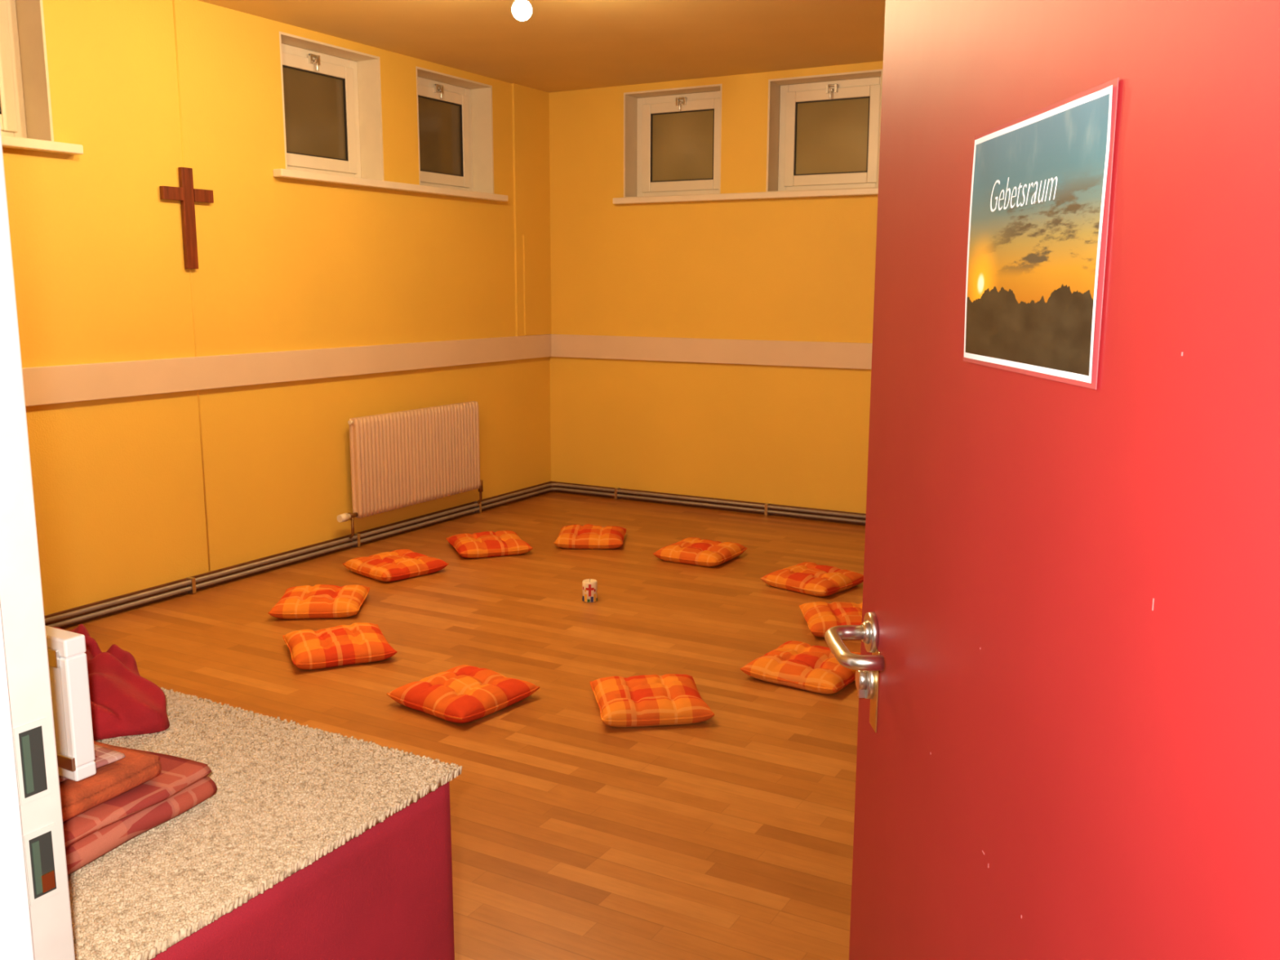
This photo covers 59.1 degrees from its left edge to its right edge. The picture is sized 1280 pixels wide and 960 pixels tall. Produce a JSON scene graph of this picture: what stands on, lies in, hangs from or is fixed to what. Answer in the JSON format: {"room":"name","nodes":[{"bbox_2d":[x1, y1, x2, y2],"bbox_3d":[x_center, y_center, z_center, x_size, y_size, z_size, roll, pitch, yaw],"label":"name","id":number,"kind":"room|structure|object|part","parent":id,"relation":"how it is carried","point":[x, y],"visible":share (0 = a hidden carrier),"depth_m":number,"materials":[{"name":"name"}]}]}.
{"room":"prayer room","nodes":[
{"label":"prayer room","id":0,"kind":"room"},
{"bbox_2d":[2,0,551,615],"bbox_3d":[-2.289,-0.863,5.494,0.326,2.818,6.207,6,11,29],"label":"wall","id":1,"kind":"structure","parent":0,"point":[134,493],"depth_m":5.62,"materials":[{"name":"yellow paint"}]},
{"bbox_2d":[0,0,17,132],"bbox_3d":[-2.808,-1.716,4.471,0.050,0.583,0.632,6,11,29],"label":"window","id":2,"kind":"structure","parent":1,"relation":"in","point":[8,117],"depth_m":4.71,"materials":[{"name":"white paint"}]},
{"bbox_2d":[0,0,26,137],"bbox_3d":[-2.824,-1.722,4.479,0.060,0.667,0.724,6,11,29],"label":"frame","id":3,"kind":"object","parent":1,"relation":"attached to","point":[12,19],"visible":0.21,"depth_m":4.76,"materials":[{"name":"white paint"}]},
{"bbox_2d":[6,0,53,141],"bbox_3d":[-2.746,-1.717,4.436,0.200,0.687,0.750,6,11,29],"label":"reveal","id":4,"kind":"object","parent":1,"relation":"attached to","point":[29,13],"visible":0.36,"depth_m":4.74,"materials":[{"name":"paint"}]},
{"bbox_2d":[1,135,83,155],"bbox_3d":[-2.903,-1.264,3.957,0.065,0.040,2.040,6,11,29],"label":"trim","id":5,"kind":"structure","parent":1,"relation":"attached to","point":[11,142],"depth_m":4.66,"materials":[{"name":"white paint"}]},
{"bbox_2d":[159,167,213,269],"bbox_3d":[-2.147,-1.243,5.365,0.028,0.470,0.285,6,11,29],"label":"wooden cross","id":6,"kind":"object","parent":1,"relation":"attached to","point":[185,193],"visible":1,"depth_m":5.36,"materials":[{"name":"brown wood"}]},
{"bbox_2d":[22,333,552,406],"bbox_3d":[-2.157,-0.517,5.479,0.030,0.160,6.205,6,11,29],"label":"trim","id":7,"kind":"structure","parent":1,"relation":"attached to","point":[50,384],"depth_m":5.76,"materials":[{"name":"paint"}]},
{"bbox_2d":[44,480,551,628],"bbox_3d":[-2.167,0.500,5.659,0.014,0.075,6.205,6,11,29],"label":"heating pipes","id":8,"kind":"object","parent":1,"relation":"attached to","point":[550,482],"depth_m":5.97,"materials":[{"name":"metal"}]},
{"bbox_2d":[281,52,357,173],"bbox_3d":[-1.811,-2.015,6.225,0.050,0.583,0.632,6,11,29],"label":"window","id":9,"kind":"structure","parent":1,"relation":"in","point":[313,104],"depth_m":6.26,"materials":[{"name":"white plastic"}]},
{"bbox_2d":[307,53,319,71],"bbox_3d":[-1.773,-2.277,6.159,0.036,0.086,0.070,6,11,29],"label":"latch","id":10,"kind":"object","parent":9,"relation":"attached to","point":[317,61],"visible":1,"depth_m":6.15,"materials":[{"name":"metal"}]},
{"bbox_2d":[282,65,348,161],"bbox_3d":[-1.805,-2.015,6.222,0.024,0.451,0.500,6,11,29],"label":"gasket","id":11,"kind":"object","parent":9,"relation":"attached to","point":[284,66],"visible":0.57,"depth_m":6.40,"materials":[{"name":"black rubber"}]},
{"bbox_3d":[-1.811,-2.015,6.225,0.050,0.583,0.632,6,11,29],"label":"sash","id":12,"kind":"part","parent":9,"relation":"part of","materials":[{"name":"white plastic"}]},
{"bbox_2d":[281,43,360,177],"bbox_3d":[-1.828,-2.021,6.234,0.060,0.667,0.724,6,11,29],"label":"frame","id":13,"kind":"object","parent":1,"relation":"attached to","point":[288,49],"visible":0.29,"depth_m":6.38,"materials":[{"name":"white paint"}]},
{"bbox_2d":[279,31,384,181],"bbox_3d":[-1.749,-2.016,6.190,0.200,0.687,0.750,6,11,29],"label":"reveal","id":14,"kind":"object","parent":1,"relation":"attached to","point":[368,66],"visible":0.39,"depth_m":6.46,"materials":[{"name":"paint"}]},
{"bbox_2d":[273,168,507,201],"bbox_3d":[-1.381,-1.721,6.636,0.065,0.040,1.970,6,11,29],"label":"trim","id":15,"kind":"structure","parent":1,"relation":"attached to","point":[280,173],"depth_m":6.43,"materials":[{"name":"white paint"}]},
{"bbox_2d":[337,400,483,538],"bbox_3d":[-1.385,-0.087,6.865,0.116,0.687,1.311,6,11,29],"label":"radiator","id":16,"kind":"object","parent":1,"relation":"attached to","point":[398,460],"visible":1,"depth_m":6.77,"materials":[{"name":"metal"}]},
{"bbox_2d":[417,84,470,187],"bbox_3d":[-1.293,-2.171,7.137,0.050,0.583,0.632,6,11,29],"label":"window","id":17,"kind":"structure","parent":1,"relation":"in","point":[439,122],"depth_m":7.19,"materials":[{"name":"white plastic"}]},
{"bbox_2d":[434,84,443,98],"bbox_3d":[-1.255,-2.433,7.071,0.036,0.086,0.070,6,11,29],"label":"latch","id":18,"kind":"object","parent":17,"relation":"attached to","point":[436,90],"visible":1,"depth_m":7.06,"materials":[{"name":"metal"}]},
{"bbox_2d":[417,95,463,177],"bbox_3d":[-1.287,-2.171,7.134,0.024,0.451,0.500,6,11,29],"label":"gasket","id":19,"kind":"object","parent":17,"relation":"attached to","point":[460,105],"visible":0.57,"depth_m":7.31,"materials":[{"name":"black rubber"}]},
{"bbox_3d":[-1.293,-2.171,7.137,0.050,0.583,0.632,6,11,29],"label":"sash","id":20,"kind":"part","parent":17,"relation":"part of","materials":[{"name":"white plastic"}]},
{"bbox_2d":[417,76,473,191],"bbox_3d":[-1.310,-2.177,7.146,0.060,0.667,0.724,6,11,29],"label":"frame","id":21,"kind":"object","parent":1,"relation":"attached to","point":[421,81],"visible":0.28,"depth_m":7.30,"materials":[{"name":"white paint"}]},
{"bbox_2d":[415,66,493,193],"bbox_3d":[-1.231,-2.172,7.102,0.200,0.687,0.750,6,11,29],"label":"reveal","id":22,"kind":"object","parent":1,"relation":"attached to","point":[481,93],"visible":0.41,"depth_m":7.38,"materials":[{"name":"paint"}]},
{"bbox_2d":[62,491,865,959],"bbox_3d":[0.049,0.993,3.361,6.777,0.100,8.737,6,11,29],"label":"floor","id":23,"kind":"structure","parent":0,"point":[728,835],"depth_m":3.96,"materials":[{"name":"laminate"}]},
{"bbox_2d":[148,781,454,959],"bbox_3d":[-1.175,0.804,1.976,1.709,0.735,0.672,6,11,29],"label":"cabinet side","id":24,"kind":"object","parent":23,"relation":"on","point":[385,893],"visible":0.28,"depth_m":1.62,"materials":[{"name":"fabric"}]},
{"bbox_2d":[67,687,462,959],"bbox_3d":[-1.025,0.449,1.821,1.350,0.015,0.674,6,11,29],"label":"carpet","id":25,"kind":"object","parent":24,"relation":"on","point":[287,795],"visible":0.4,"depth_m":1.60,"materials":[{"name":"beige carpet"}]},
{"bbox_2d":[53,623,169,740],"bbox_3d":[-1.030,0.331,1.991,0.485,0.153,0.273,6,11,29],"label":"cloth","id":26,"kind":"object","parent":25,"relation":"on","point":[123,702],"visible":0.39,"depth_m":1.91,"materials":[{"name":"red fabric"}]},
{"bbox_2d":[62,746,217,875],"bbox_3d":[-0.881,0.449,1.604,0.450,0.055,0.299,4,11,22],"label":"folded blanket","id":27,"kind":"object","parent":25,"relation":"on","point":[181,784],"visible":0.39,"depth_m":1.54,"materials":[{"name":"red fabric"}]},
{"bbox_2d":[59,741,160,822],"bbox_3d":[-0.910,0.405,1.589,0.427,0.032,0.213,5,11,25],"label":"folded blanket","id":28,"kind":"object","parent":27,"relation":"on","point":[110,780],"visible":0.4,"depth_m":1.53,"materials":[{"name":"orange fabric"}]},
{"bbox_2d":[58,743,125,782],"bbox_3d":[-0.912,0.381,1.594,0.354,0.008,0.171,6,11,31],"label":"folded blanket","id":29,"kind":"object","parent":28,"relation":"on","point":[104,756],"visible":0.15,"depth_m":1.56,"materials":[{"name":"fabric"}]},
{"bbox_2d":[44,625,96,781],"bbox_3d":[-0.922,0.281,1.578,0.437,0.194,0.035,6,11,29],"label":"plastic box","id":30,"kind":"object","parent":29,"relation":"on","point":[67,658],"visible":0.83,"depth_m":1.47,"materials":[{"name":"plastic"}]},
{"bbox_2d":[267,584,369,618],"bbox_3d":[-1.495,0.560,5.289,0.401,0.084,0.402,-1,10,-6],"label":"seat cushion","id":31,"kind":"object","parent":23,"relation":"on","point":[317,601],"visible":1,"depth_m":5.15,"materials":[{"name":"fabric"}]},
{"bbox_2d":[282,622,397,669],"bbox_3d":[-1.242,0.672,4.646,0.400,0.084,0.406,-4,11,-23],"label":"seat cushion","id":32,"kind":"object","parent":23,"relation":"on","point":[354,643],"visible":1,"depth_m":4.53,"materials":[{"name":"fabric"}]},
{"bbox_2d":[342,549,448,582],"bbox_3d":[-1.296,0.443,5.975,0.406,0.084,0.405,10,14,43],"label":"seat cushion","id":33,"kind":"object","parent":23,"relation":"on","point":[398,564],"visible":1,"depth_m":5.89,"materials":[{"name":"fabric"}]},
{"bbox_2d":[44,483,866,626],"bbox_3d":[0.514,0.757,4.199,6.113,0.076,6.143,6,11,29],"label":"baseboard","id":34,"kind":"structure","parent":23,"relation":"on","point":[190,582],"depth_m":6.79,"materials":[{"name":"metal"}]},
{"bbox_2d":[386,664,539,723],"bbox_3d":[-0.644,0.765,4.114,0.394,0.086,0.395,8,12,37],"label":"seat cushion","id":35,"kind":"object","parent":23,"relation":"on","point":[461,694],"visible":1,"depth_m":4.03,"materials":[{"name":"fabric"}]},
{"bbox_2d":[445,530,533,558],"bbox_3d":[-0.867,0.359,6.465,0.420,0.085,0.415,-4,10,-20],"label":"seat cushion","id":36,"kind":"object","parent":23,"relation":"on","point":[500,543],"visible":1,"depth_m":6.34,"materials":[{"name":"fabric"}]},
{"bbox_2d":[553,524,626,549],"bbox_3d":[-0.290,0.327,6.661,0.402,0.085,0.400,1,10,2],"label":"seat cushion","id":37,"kind":"object","parent":23,"relation":"on","point":[588,536],"visible":1,"depth_m":6.50,"materials":[{"name":"fabric"}]},
{"bbox_2d":[582,578,597,602],"bbox_3d":[-0.242,0.528,5.431,0.074,0.108,0.074,0,10,-3],"label":"pillar candle","id":38,"kind":"object","parent":23,"relation":"on","point":[589,586],"visible":1,"depth_m":5.40,"materials":[{"name":"wax"}]},
{"bbox_2d":[590,673,715,727],"bbox_3d":[0.035,0.778,4.050,0.393,0.085,0.393,-1,10,-9],"label":"seat cushion","id":39,"kind":"object","parent":23,"relation":"on","point":[669,699],"visible":1,"depth_m":3.93,"materials":[{"name":"fabric"}]},
{"bbox_2d":[653,537,746,566],"bbox_3d":[0.338,0.391,6.293,0.393,0.087,0.394,6,11,30],"label":"seat cushion","id":40,"kind":"object","parent":23,"relation":"on","point":[691,550],"visible":1,"depth_m":6.20,"materials":[{"name":"fabric"}]},
{"bbox_2d":[740,640,860,693],"bbox_3d":[0.664,0.719,4.408,0.405,0.086,0.404,7,12,34],"label":"seat cushion","id":41,"kind":"object","parent":23,"relation":"on","point":[802,665],"visible":0.85,"depth_m":4.31,"materials":[{"name":"fabric"}]},
{"bbox_2d":[760,561,863,596],"bbox_3d":[0.882,0.494,5.722,0.393,0.083,0.392,9,13,41],"label":"seat cushion","id":42,"kind":"object","parent":23,"relation":"on","point":[813,579],"visible":0.97,"depth_m":5.63,"materials":[{"name":"fabric"}]},
{"bbox_2d":[799,601,862,637],"bbox_3d":[0.935,0.614,5.026,0.402,0.084,0.404,0,10,0],"label":"seat cushion","id":43,"kind":"object","parent":23,"relation":"on","point":[820,616],"visible":0.5,"depth_m":4.97,"materials":[{"name":"fabric"}]},
{"bbox_2d":[197,0,885,93],"bbox_3d":[0.559,-2.033,3.746,6.777,0.100,6.687,6,11,29],"label":"ceiling","id":44,"kind":"structure","parent":0,"point":[563,45],"depth_m":5.99,"materials":[{"name":"paint"}]},
{"bbox_2d":[511,0,532,21],"bbox_3d":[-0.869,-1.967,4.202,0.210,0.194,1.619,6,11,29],"label":"bulb","id":45,"kind":"object","parent":44,"relation":"hanging from","point":[522,10],"depth_m":4.84,"materials":[{"name":"white glass"}]},
{"bbox_2d":[548,61,883,513],"bbox_3d":[2.115,-1.064,6.741,6.777,2.818,0.300,6,11,29],"label":"wall","id":46,"kind":"structure","parent":0,"point":[802,268],"depth_m":7.52,"materials":[{"name":"yellow paint"}]},
{"bbox_2d":[623,84,722,197],"bbox_3d":[0.256,-2.242,7.538,0.728,0.687,0.200,6,11,29],"label":"reveal","id":47,"kind":"object","parent":46,"relation":"attached to","point":[630,99],"visible":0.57,"depth_m":7.64,"materials":[{"name":"paint"}]},
{"bbox_2d":[636,91,719,196],"bbox_3d":[0.299,-2.253,7.616,0.702,0.667,0.060,6,11,29],"label":"frame","id":48,"kind":"object","parent":46,"relation":"attached to","point":[713,95],"visible":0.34,"depth_m":7.67,"materials":[{"name":"white paint"}]},
{"bbox_2d":[641,97,719,192],"bbox_3d":[0.290,-2.246,7.600,0.610,0.583,0.050,6,11,29],"label":"window","id":49,"kind":"structure","parent":46,"relation":"in","point":[682,142],"depth_m":7.60,"materials":[{"name":"white plastic"}]},
{"bbox_3d":[0.290,-2.246,7.600,0.610,0.583,0.050,6,11,29],"label":"sash","id":50,"kind":"part","parent":49,"relation":"part of","materials":[{"name":"white plastic"}]},
{"bbox_2d":[675,97,686,111],"bbox_3d":[0.270,-2.505,7.518,0.070,0.086,0.036,6,11,29],"label":"latch","id":51,"kind":"object","parent":49,"relation":"attached to","point":[678,103],"visible":1,"depth_m":7.51,"materials":[{"name":"metal"}]},
{"bbox_2d":[650,108,714,182],"bbox_3d":[0.287,-2.245,7.594,0.478,0.451,0.024,6,11,29],"label":"gasket","id":52,"kind":"object","parent":49,"relation":"attached to","point":[713,108],"visible":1,"depth_m":7.61,"materials":[{"name":"grey rubber"}]},
{"bbox_2d":[551,481,866,525],"bbox_3d":[2.041,0.311,6.835,6.162,0.075,0.014,6,11,29],"label":"baseboard","id":53,"kind":"structure","parent":46,"relation":"attached to","point":[563,491],"depth_m":7.67,"materials":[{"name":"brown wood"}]},
{"bbox_2d":[551,333,872,369],"bbox_3d":[2.047,-0.705,6.649,6.146,0.160,0.030,6,11,29],"label":"trim","id":54,"kind":"structure","parent":46,"relation":"attached to","point":[748,352],"depth_m":7.48,"materials":[{"name":"paint"}]},
{"bbox_2d":[613,187,878,204],"bbox_3d":[0.749,-1.808,7.178,2.110,0.040,0.065,6,11,29],"label":"trim","id":55,"kind":"structure","parent":46,"relation":"attached to","point":[864,191],"depth_m":7.17,"materials":[{"name":"white paint"}]},
{"bbox_2d":[765,69,882,191],"bbox_3d":[1.174,-2.152,7.032,0.737,0.687,0.200,6,11,29],"label":"reveal","id":56,"kind":"object","parent":46,"relation":"attached to","point":[774,85],"visible":0.54,"depth_m":7.11,"materials":[{"name":"paint"}]},
{"bbox_2d":[777,76,880,191],"bbox_3d":[1.218,-2.162,7.110,0.711,0.667,0.060,6,11,29],"label":"frame","id":57,"kind":"object","parent":46,"relation":"attached to","point":[869,81],"visible":0.38,"depth_m":7.16,"materials":[{"name":"white paint"}]},
{"bbox_2d":[783,84,880,186],"bbox_3d":[1.208,-2.155,7.094,0.619,0.583,0.050,6,11,29],"label":"window","id":58,"kind":"structure","parent":46,"relation":"in","point":[832,136],"depth_m":7.08,"materials":[{"name":"white plastic"}]},
{"bbox_2d":[793,96,870,175],"bbox_3d":[1.205,-2.154,7.088,0.487,0.451,0.024,6,11,29],"label":"gasket","id":59,"kind":"object","parent":58,"relation":"attached to","point":[868,97],"visible":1,"depth_m":7.10,"materials":[{"name":"black rubber"}]},
{"bbox_2d":[826,84,837,98],"bbox_3d":[1.188,-2.415,7.011,0.070,0.086,0.036,6,11,29],"label":"latch","id":60,"kind":"object","parent":58,"relation":"attached to","point":[828,90],"visible":1,"depth_m":7.00,"materials":[{"name":"metal"}]},
{"bbox_3d":[1.208,-2.155,7.094,0.619,0.583,0.050,6,11,29],"label":"sash","id":61,"kind":"part","parent":58,"relation":"part of","materials":[{"name":"white plastic"}]},
{"bbox_3d":[-1.035,-0.117,1.196,6.777,2.818,0.180,6,11,29],"label":"wall","id":62,"kind":"structure","parent":0,"visible":0},
{"bbox_2d":[0,126,75,959],"bbox_3d":[-0.666,0.254,1.045,0.115,2.140,0.212,6,11,29],"label":"door frame","id":63,"kind":"object","parent":62,"relation":"attached to","point":[43,930],"visible":0.83,"depth_m":1.07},
{"bbox_2d":[13,717,61,906],"bbox_3d":[-0.591,0.326,1.108,0.004,0.184,0.032,6,11,29],"label":"plates","id":64,"kind":"object","parent":63,"relation":"attached to","point":[30,740],"depth_m":1.11,"materials":[{"name":"silver metal"}]},
{"bbox_2d":[848,0,1279,959],"bbox_3d":[0.340,0.295,1.064,0.040,2.042,1.020,0,10,-1],"label":"leaf","id":65,"kind":"object","parent":62,"relation":"attached to","point":[1112,761],"visible":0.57,"depth_m":0.83,"materials":[{"name":"red paint"}]},
{"bbox_2d":[824,611,884,698],"bbox_3d":[0.275,0.241,1.441,0.070,0.118,0.159,0,10,-1],"label":"handle","id":66,"kind":"object","parent":65,"relation":"attached to","point":[865,665],"depth_m":1.47,"materials":[{"name":"silver metal"}]},
{"bbox_2d":[869,648,879,733],"bbox_3d":[0.308,0.273,1.481,0.002,0.110,0.036,0,10,-1],"label":"brass plate","id":67,"kind":"object","parent":65,"relation":"attached to","point":[873,702],"visible":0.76,"depth_m":1.47,"materials":[{"name":"metal"}]},
{"bbox_2d":[963,77,1119,389],"bbox_3d":[0.319,-0.195,0.935,0.005,0.212,0.307,0,10,-1],"label":"poster","id":68,"kind":"object","parent":65,"relation":"attached to","point":[1042,179],"visible":1,"depth_m":0.90,"materials":[{"name":"paper"}]},
{"bbox_2d":[929,351,1182,918],"bbox_3d":[0.323,0.184,0.968,0.001,0.613,0.471,0,10,-1],"label":"chips","id":69,"kind":"object","parent":65,"relation":"attached to","point":[1181,352],"visible":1,"depth_m":0.72,"materials":[{"name":"paint"}]}
]}

